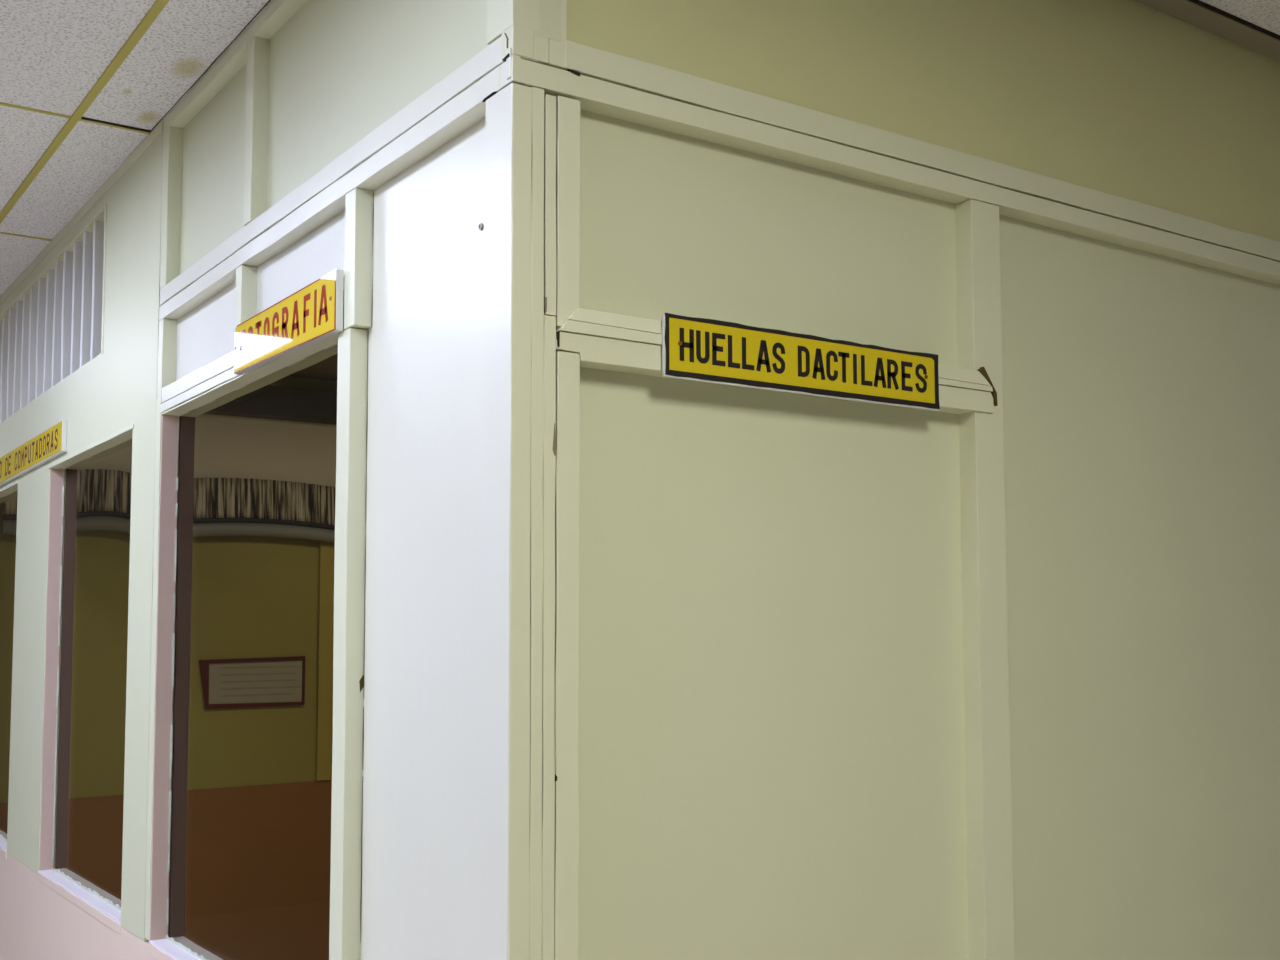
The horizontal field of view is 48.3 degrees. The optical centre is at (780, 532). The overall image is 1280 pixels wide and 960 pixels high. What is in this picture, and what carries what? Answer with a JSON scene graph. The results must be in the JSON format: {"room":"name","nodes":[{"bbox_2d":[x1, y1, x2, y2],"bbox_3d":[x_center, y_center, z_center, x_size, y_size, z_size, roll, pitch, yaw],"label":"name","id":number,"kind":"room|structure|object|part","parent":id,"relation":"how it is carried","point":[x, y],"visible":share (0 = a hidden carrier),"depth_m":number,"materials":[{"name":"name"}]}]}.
{"room":"emergency services station","nodes":[
{"label":"emergency services station","id":0,"kind":"room"},
{"bbox_2d":[0,376,336,959],"bbox_3d":[-1.872,0.690,7.261,3.994,2.905,0.096,3,-5,-38],"label":"wall","id":1,"kind":"structure","parent":0,"point":[257,868],"depth_m":6.62,"materials":[{"name":"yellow paint"}]},
{"bbox_2d":[2,469,335,542],"bbox_3d":[-2.615,-0.113,6.642,1.869,0.306,0.090,3,-5,-38],"label":"valance","id":2,"kind":"object","parent":1,"relation":"attached to","point":[221,506],"visible":0.48,"depth_m":6.64,"materials":[{"name":"fabric"}]},
{"bbox_2d":[77,414,336,486],"bbox_3d":[-1.853,-0.352,7.300,3.994,0.337,0.017,3,-5,-38],"label":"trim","id":3,"kind":"structure","parent":1,"relation":"attached to","point":[226,446],"depth_m":6.79,"materials":[{"name":"beige paint"}]},
{"bbox_2d":[199,656,304,708],"bbox_3d":[-2.501,0.708,6.711,0.492,0.238,0.016,3,-5,-38],"label":"framed notice","id":4,"kind":"object","parent":1,"relation":"attached to","point":[266,681],"visible":1,"depth_m":6.71,"materials":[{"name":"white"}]},
{"bbox_2d":[220,693,293,696],"bbox_3d":[-2.484,0.770,6.721,0.347,0.010,0.001,3,-5,-38],"label":"print","id":5,"kind":"object","parent":4,"relation":"attached to","point":[221,694],"depth_m":6.72,"materials":[{"name":"beige paper"}]},
{"bbox_2d":[220,679,295,682],"bbox_3d":[-2.482,0.705,6.727,0.354,0.009,0.001,3,-5,-38],"label":"print","id":6,"kind":"object","parent":4,"relation":"on","point":[221,680],"depth_m":6.73,"materials":[{"name":"beige paper"}]},
{"bbox_2d":[220,672,296,675],"bbox_3d":[-2.480,0.672,6.732,0.360,0.010,0.001,3,-5,-38],"label":"print","id":7,"kind":"object","parent":4,"relation":"on","point":[221,673],"depth_m":6.73,"materials":[{"name":"beige paper"}]},
{"bbox_2d":[220,686,299,689],"bbox_3d":[-2.472,0.738,6.732,0.378,0.010,0.001,3,-5,-38],"label":"print","id":8,"kind":"object","parent":4,"relation":"on","point":[221,687],"depth_m":6.73,"materials":[{"name":"beige paper"}]},
{"bbox_2d":[220,666,301,668],"bbox_3d":[-2.471,0.639,6.741,0.383,0.010,0.001,3,-5,-38],"label":"print","id":9,"kind":"object","parent":4,"relation":"on","point":[221,667],"depth_m":6.74,"materials":[{"name":"beige paper"}]},
{"bbox_2d":[203,385,336,424],"bbox_3d":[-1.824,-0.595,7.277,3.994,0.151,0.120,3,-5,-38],"label":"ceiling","id":10,"kind":"structure","parent":1,"relation":"attached to","point":[269,401],"depth_m":6.79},
{"bbox_2d":[315,541,333,780],"bbox_3d":[-2.230,0.608,6.926,0.068,1.193,0.024,3,-5,-38],"label":"trim","id":11,"kind":"structure","parent":1,"relation":"attached to","point":[326,549],"depth_m":6.91,"materials":[{"name":"yellow paint"}]},
{"bbox_2d":[0,0,560,959],"bbox_3d":[-2.435,0.507,4.667,0.079,2.905,6.836,3,-5,-38],"label":"wall","id":12,"kind":"structure","parent":0,"point":[421,822],"depth_m":2.45,"materials":[{"name":"beige paint"}]},
{"bbox_2d":[0,488,17,858],"bbox_3d":[-2.953,0.505,5.338,0.083,1.300,1.092,3,-5,-38],"label":"window","id":13,"kind":"structure","parent":12,"relation":"in","point":[9,495],"depth_m":5.19,"materials":[{"name":"paint"}]},
{"bbox_3d":[-2.947,1.129,5.293,0.080,0.012,1.076,3,-5,-38],"label":"sill","id":14,"kind":"part","parent":13,"relation":"part of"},
{"bbox_2d":[0,420,66,485],"bbox_3d":[-2.625,-0.248,4.882,0.015,0.104,1.444,3,-5,-38],"label":"wall sign","id":15,"kind":"object","parent":12,"relation":"attached to","point":[50,443],"visible":1,"depth_m":4.64,"materials":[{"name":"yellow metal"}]},
{"bbox_2d":[0,203,106,423],"bbox_3d":[-2.652,-0.639,5.012,0.078,0.436,2.533,3,-5,-38],"label":"air vent","id":16,"kind":"object","parent":12,"relation":"in","point":[54,328],"visible":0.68,"depth_m":4.57,"materials":[{"name":"white metal"}]},
{"bbox_2d":[0,424,133,495],"bbox_3d":[-2.489,-0.193,4.731,0.027,0.013,2.684,3,-5,-38],"label":"trim","id":17,"kind":"structure","parent":12,"relation":"attached to","point":[127,431],"depth_m":4.11,"materials":[{"name":"beige paint"}]},
{"bbox_2d":[0,119,162,304],"bbox_3d":[-2.521,-0.923,4.812,0.018,0.033,3.191,3,-5,-38],"label":"trim","id":18,"kind":"structure","parent":12,"relation":"attached to","point":[158,129],"depth_m":4.19,"materials":[{"name":"beige paint"}]},
{"bbox_2d":[37,434,132,933],"bbox_3d":[-1.969,0.405,4.071,0.083,1.300,1.070,3,-5,-38],"label":"window","id":19,"kind":"structure","parent":12,"relation":"in","point":[103,906],"depth_m":4.47,"materials":[{"name":"paint"}]},
{"bbox_3d":[-1.963,1.028,4.026,0.080,0.012,1.054,3,-5,-38],"label":"sill","id":20,"kind":"part","parent":19,"relation":"part of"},
{"bbox_2d":[145,318,176,939],"bbox_3d":[-1.508,0.224,3.453,0.041,1.504,0.041,3,-5,-38],"label":"trim","id":21,"kind":"structure","parent":12,"relation":"attached to","point":[167,342],"depth_m":3.45,"materials":[{"name":"beige paint"}]},
{"bbox_2d":[160,126,182,288],"bbox_3d":[-1.514,-0.806,3.520,0.038,0.398,0.056,3,-5,-38],"label":"trim","id":22,"kind":"structure","parent":12,"relation":"attached to","point":[172,136],"depth_m":3.50,"materials":[{"name":"beige paint"}]},
{"bbox_2d":[161,349,241,412],"bbox_3d":[-1.134,-0.359,3.036,0.080,0.062,1.218,3,-5,-38],"label":"trim","id":23,"kind":"structure","parent":12,"relation":"attached to","point":[219,371],"depth_m":3.21,"materials":[{"name":"beige paint"}]},
{"bbox_2d":[163,0,306,131],"bbox_3d":[-0.951,-1.080,2.814,0.045,0.036,1.900,3,-5,-38],"label":"trim","id":24,"kind":"structure","parent":12,"relation":"attached to","point":[277,13],"depth_m":3.15,"materials":[{"name":"beige paint"}]},
{"bbox_2d":[148,331,342,959],"bbox_3d":[-1.117,0.318,2.973,0.083,1.300,1.202,3,-5,-38],"label":"window","id":25,"kind":"structure","parent":12,"relation":"in","point":[175,946],"depth_m":3.43,"materials":[{"name":"paint"}]},
{"bbox_3d":[-1.111,0.941,2.928,0.080,0.012,1.186,3,-5,-38],"label":"sill","id":26,"kind":"part","parent":25,"relation":"part of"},
{"bbox_2d":[235,265,256,329],"bbox_3d":[-1.136,-0.480,3.013,0.037,0.169,0.041,3,-5,-38],"label":"trim","id":27,"kind":"structure","parent":12,"relation":"attached to","point":[246,276],"depth_m":3.00,"materials":[{"name":"beige paint"}]},
{"bbox_2d":[243,36,269,225],"bbox_3d":[-1.108,-0.848,2.998,0.037,0.398,0.049,3,-5,-38],"label":"trim","id":28,"kind":"structure","parent":12,"relation":"attached to","point":[258,49],"depth_m":2.98,"materials":[{"name":"beige paint"}]},
{"bbox_2d":[234,269,343,374],"bbox_3d":[-0.959,-0.395,2.734,0.016,0.111,0.583,3,-5,-38],"label":"wall sign","id":29,"kind":"object","parent":12,"relation":"attached to","point":[312,314],"visible":1,"depth_m":2.68,"materials":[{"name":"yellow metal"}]},
{"bbox_2d":[343,261,344,330],"bbox_3d":[-0.769,-0.423,2.536,0.035,0.129,0.027,3,-5,-38],"label":"trim","id":30,"kind":"structure","parent":12,"relation":"attached to","point":[344,261],"depth_m":2.52,"materials":[{"name":"beige paint"}]},
{"bbox_2d":[159,48,534,320],"bbox_3d":[-0.949,-0.608,2.776,0.041,0.050,1.897,3,-5,-38],"label":"trim","id":31,"kind":"structure","parent":12,"relation":"attached to","point":[466,109],"depth_m":2.48,"materials":[{"name":"beige paint"}]},
{"bbox_2d":[160,36,538,305],"bbox_3d":[-0.946,-0.644,2.782,0.044,0.042,1.893,3,-5,-38],"label":"trim","id":32,"kind":"structure","parent":12,"relation":"attached to","point":[489,58],"depth_m":2.50,"materials":[{"name":"beige paint"}]},
{"bbox_2d":[329,188,373,959],"bbox_3d":[-0.743,0.589,2.441,0.042,2.391,0.081,3,-5,-38],"label":"trim","id":33,"kind":"structure","parent":12,"relation":"attached to","point":[352,371],"depth_m":2.46,"materials":[{"name":"beige paint"}]},
{"bbox_2d":[478,223,483,230],"bbox_3d":[-0.455,-0.465,2.151,0.004,0.011,0.012,3,-5,-38],"label":"hook","id":34,"kind":"object","parent":12,"relation":"attached to","point":[480,226],"visible":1,"depth_m":2.15,"materials":[{"name":"silver metal"}]},
{"bbox_2d":[486,0,539,47],"bbox_3d":[-0.393,-0.906,2.082,0.045,0.424,0.085,3,-5,-38],"label":"trim","id":35,"kind":"structure","parent":12,"relation":"attached to","point":[501,14],"depth_m":2.04,"materials":[{"name":"beige paint"}]},
{"bbox_2d":[0,0,1279,380],"bbox_3d":[-0.594,-1.085,3.270,7.854,0.080,11.636,3,-5,-38],"label":"ceiling","id":36,"kind":"structure","parent":0,"point":[83,83],"depth_m":3.28,"materials":[{"name":"tile"}]},
{"bbox_2d":[567,0,1279,959],"bbox_3d":[1.212,0.371,3.236,4.058,2.905,0.090,3,-5,-38],"label":"wall","id":37,"kind":"structure","parent":0,"point":[1141,389],"depth_m":2.84,"materials":[{"name":"beige paint"}]},
{"bbox_2d":[502,0,566,69],"bbox_3d":[-0.360,-0.918,2.078,0.088,0.473,0.037,3,-5,-38],"label":"trim","id":38,"kind":"structure","parent":37,"relation":"attached to","point":[522,41],"depth_m":2.05,"materials":[{"name":"beige paint"}]},
{"bbox_2d":[554,331,579,959],"bbox_3d":[-0.310,0.729,1.988,0.040,2.039,0.050,3,-5,-38],"label":"trim","id":39,"kind":"structure","parent":37,"relation":"attached to","point":[566,856],"depth_m":2.01,"materials":[{"name":"beige paint"}]},
{"bbox_2d":[555,96,579,327],"bbox_3d":[-0.321,-0.466,2.077,0.038,0.340,0.045,3,-5,-38],"label":"trim","id":40,"kind":"structure","parent":37,"relation":"attached to","point":[567,109],"depth_m":2.06,"materials":[{"name":"beige paint"}]},
{"bbox_2d":[580,109,957,367],"bbox_3d":[-0.002,-0.449,2.363,0.866,0.364,0.022,3,-5,-38],"label":"sign panel","id":41,"kind":"object","parent":37,"relation":"attached to","point":[672,223],"visible":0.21,"depth_m":2.32,"materials":[{"name":"beige paint"}]},
{"bbox_2d":[578,367,967,959],"bbox_3d":[0.009,0.752,2.276,0.866,2.029,0.022,3,-5,-38],"label":"blank panel","id":42,"kind":"object","parent":37,"relation":"attached to","point":[771,725],"depth_m":2.28,"materials":[{"name":"beige paint"}]},
{"bbox_2d":[555,308,997,413],"bbox_3d":[0.024,-0.274,2.324,0.903,0.082,0.051,3,-5,-38],"label":"trim","id":43,"kind":"structure","parent":37,"relation":"attached to","point":[601,340],"depth_m":2.11,"materials":[{"name":"beige paint"}]},
{"bbox_2d":[662,313,939,410],"bbox_3d":[0.051,-0.274,2.307,0.574,0.099,0.009,3,-5,-38],"label":"wall sign","id":44,"kind":"object","parent":37,"relation":"attached to","point":[694,349],"visible":1,"depth_m":2.28,"materials":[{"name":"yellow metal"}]},
{"bbox_2d":[499,57,1279,284],"bbox_3d":[1.215,-0.587,3.279,4.073,0.039,0.046,3,-5,-38],"label":"trim","id":45,"kind":"structure","parent":37,"relation":"attached to","point":[594,95],"depth_m":2.43,"materials":[{"name":"beige paint"}]},
{"bbox_2d":[563,40,1279,261],"bbox_3d":[1.250,-0.627,3.305,3.987,0.045,0.037,3,-5,-38],"label":"trim","id":46,"kind":"structure","parent":37,"relation":"attached to","point":[591,62],"depth_m":2.46,"materials":[{"name":"beige paint"}]},
{"bbox_2d":[955,199,1014,959],"bbox_3d":[0.375,0.586,2.535,0.075,2.391,0.046,3,-5,-38],"label":"trim","id":47,"kind":"structure","parent":37,"relation":"attached to","point":[990,899],"depth_m":2.55,"materials":[{"name":"beige paint"}]},
{"bbox_3d":[-0.346,0.552,1.998,0.095,2.393,0.033,3,-5,-38],"label":"wall","id":48,"kind":"structure","parent":0,"visible":0},
{"bbox_2d":[480,83,512,959],"bbox_3d":[-0.389,0.552,1.971,0.023,2.390,0.086,3,-5,-38],"label":"trim","id":49,"kind":"structure","parent":48,"relation":"attached to","point":[496,527],"depth_m":2.00,"materials":[{"name":"beige paint"}]},
{"bbox_2d":[508,83,531,959],"bbox_3d":[-0.369,0.551,1.954,0.032,2.390,0.038,3,-5,-38],"label":"trim","id":50,"kind":"structure","parent":48,"relation":"attached to","point":[519,808],"depth_m":1.98,"materials":[{"name":"beige paint"}]},
{"bbox_2d":[529,87,543,959],"bbox_3d":[-0.349,0.551,1.970,0.022,2.391,0.038,3,-5,-38],"label":"trim","id":51,"kind":"structure","parent":48,"relation":"attached to","point":[537,164],"depth_m":2.00,"materials":[{"name":"beige paint"}]},
{"bbox_2d":[542,94,556,959],"bbox_3d":[-0.333,0.555,1.982,0.020,2.385,0.038,3,-5,-38],"label":"trim","id":52,"kind":"structure","parent":48,"relation":"attached to","point":[549,443],"depth_m":2.01,"materials":[{"name":"beige paint"}]}
]}

